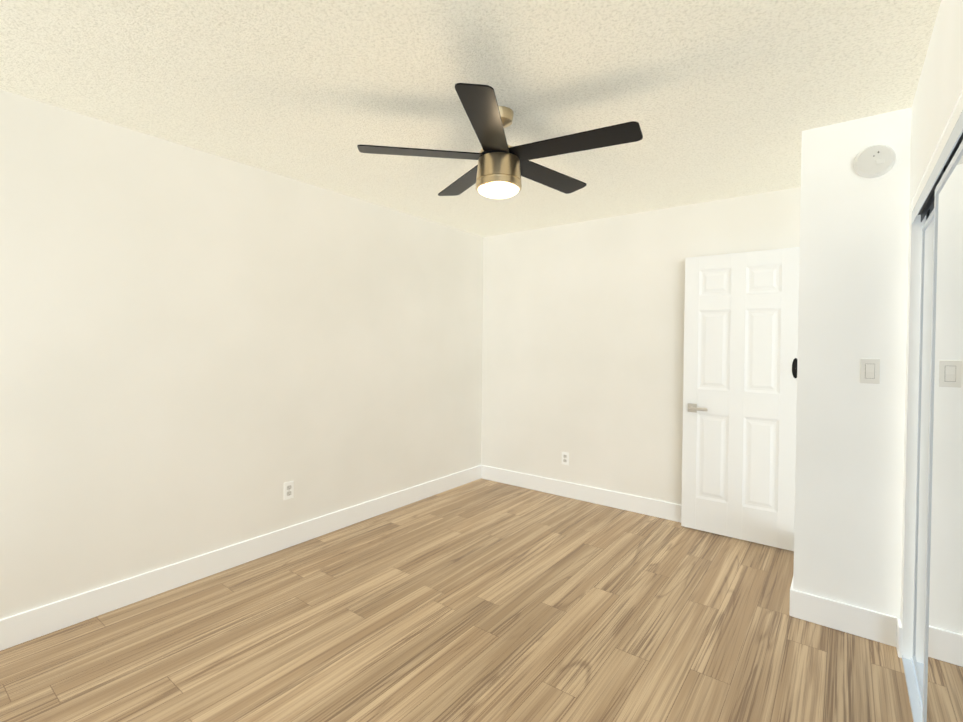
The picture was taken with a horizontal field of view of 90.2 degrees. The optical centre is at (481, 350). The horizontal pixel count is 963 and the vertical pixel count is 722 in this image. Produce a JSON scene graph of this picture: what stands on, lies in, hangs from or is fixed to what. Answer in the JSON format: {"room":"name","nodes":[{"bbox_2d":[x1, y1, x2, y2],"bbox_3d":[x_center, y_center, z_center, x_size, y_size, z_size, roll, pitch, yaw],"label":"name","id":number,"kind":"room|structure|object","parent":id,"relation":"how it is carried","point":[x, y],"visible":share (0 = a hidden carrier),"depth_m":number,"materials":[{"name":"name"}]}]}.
{"room":"empty bedroom","nodes":[
{"label":"empty bedroom","id":0,"kind":"room"},
{"bbox_2d":[0,90,482,618],"bbox_3d":[-1.429,0.083,3.068,0.120,2.440,4.840,1,1,37],"label":"wall","id":1,"kind":"structure","parent":0,"point":[202,352],"depth_m":2.71,"materials":[{"name":"beige paint"}]},
{"bbox_2d":[0,465,481,650],"bbox_3d":[-1.387,1.237,3.044,0.013,0.135,4.600,1,1,37],"label":"baseboard","id":2,"kind":"structure","parent":1,"relation":"attached to","point":[23,627],"depth_m":2.72,"materials":[{"name":"white wood"}]},
{"bbox_2d":[284,481,293,499],"bbox_3d":[-1.278,0.926,3.185,0.008,0.114,0.070,1,1,37],"label":"electrical outlet","id":3,"kind":"object","parent":1,"relation":"attached to","point":[288,490],"visible":1,"depth_m":3.18,"materials":[{"name":"white plastic"}]},
{"bbox_2d":[0,478,912,721],"bbox_3d":[-0.066,1.381,2.045,3.570,0.100,4.840,1,1,37],"label":"floor","id":4,"kind":"structure","parent":0,"point":[482,600],"depth_m":2.22,"materials":[{"name":"brown wood"}]},
{"bbox_2d":[0,0,940,236],"bbox_3d":[-0.042,-1.159,2.010,3.570,0.100,4.840,1,1,37],"label":"ceiling","id":5,"kind":"structure","parent":0,"point":[720,99],"depth_m":1.98,"materials":[{"name":"white paint"}]},
{"bbox_2d":[357,83,642,198],"bbox_3d":[0.114,-0.916,2.250,1.231,0.388,1.230,1,1,37],"label":"ceiling fan","id":6,"kind":"object","parent":5,"relation":"hanging from","point":[500,169],"visible":1,"depth_m":2.15,"materials":[{"name":"black wood"}]},
{"bbox_2d":[481,187,800,504],"bbox_3d":[1.136,0.094,4.087,2.740,2.440,0.120,1,1,37],"label":"wall","id":7,"kind":"structure","parent":0,"point":[583,346],"depth_m":4.09,"materials":[{"name":"beige paint"}]},
{"bbox_2d":[562,452,568,464],"bbox_3d":[0.750,0.965,4.304,0.070,0.114,0.008,1,1,37],"label":"electrical outlet","id":8,"kind":"object","parent":7,"relation":"attached to","point":[565,458],"visible":1,"depth_m":4.30,"materials":[{"name":"white plastic"}]},
{"bbox_2d":[481,465,681,521],"bbox_3d":[1.089,1.247,4.046,2.727,0.135,0.013,1,1,37],"label":"baseboard","id":9,"kind":"structure","parent":7,"relation":"attached to","point":[647,506],"depth_m":4.17,"materials":[{"name":"white wood"}]},
{"bbox_2d":[793,107,911,636],"bbox_3d":[2.089,0.122,2.737,0.410,2.440,1.120,1,1,37],"label":"wall","id":10,"kind":"structure","parent":0,"point":[852,309],"depth_m":2.28,"materials":[{"name":"paint"}]},
{"bbox_2d":[681,247,799,550],"bbox_3d":[1.788,0.316,3.355,0.728,2.005,0.095,1,1,37],"label":"door","id":11,"kind":"structure","parent":10,"relation":"in","point":[740,390],"depth_m":3.35,"materials":[{"name":"white paint"}]},
{"bbox_2d":[789,578,901,657],"bbox_3d":[1.958,1.276,2.606,0.423,0.135,0.940,1,1,37],"label":"baseboard","id":12,"kind":"structure","parent":10,"relation":"attached to","point":[861,622],"depth_m":2.29,"materials":[{"name":"white wood"}]},
{"bbox_2d":[860,359,879,383],"bbox_3d":[1.811,0.095,2.238,0.072,0.116,0.013,1,1,37],"label":"light switch","id":13,"kind":"object","parent":10,"relation":"attached to","point":[869,371],"visible":1,"depth_m":2.23,"materials":[{"name":"white plastic"}]},
{"bbox_2d":[854,144,895,177],"bbox_3d":[1.814,-0.878,2.215,0.150,0.150,0.036,1,1,37],"label":"smoke detector","id":14,"kind":"object","parent":10,"relation":"attached to","point":[876,160],"visible":0.98,"depth_m":2.20,"materials":[{"name":"white plastic"}]},
{"bbox_2d":[900,0,962,659],"bbox_3d":[1.286,0.137,1.088,0.300,2.440,4.720,1,1,37],"label":"wall","id":15,"kind":"structure","parent":0,"point":[938,93],"depth_m":2.06,"materials":[{"name":"paint"}]},
{"bbox_2d":[902,93,962,721],"bbox_3d":[1.495,0.353,1.536,0.100,2.000,1.315,1,1,37],"label":"mirrored closet doors","id":16,"kind":"structure","parent":15,"relation":"in","point":[933,670],"depth_m":1.42,"materials":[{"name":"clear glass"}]}
]}

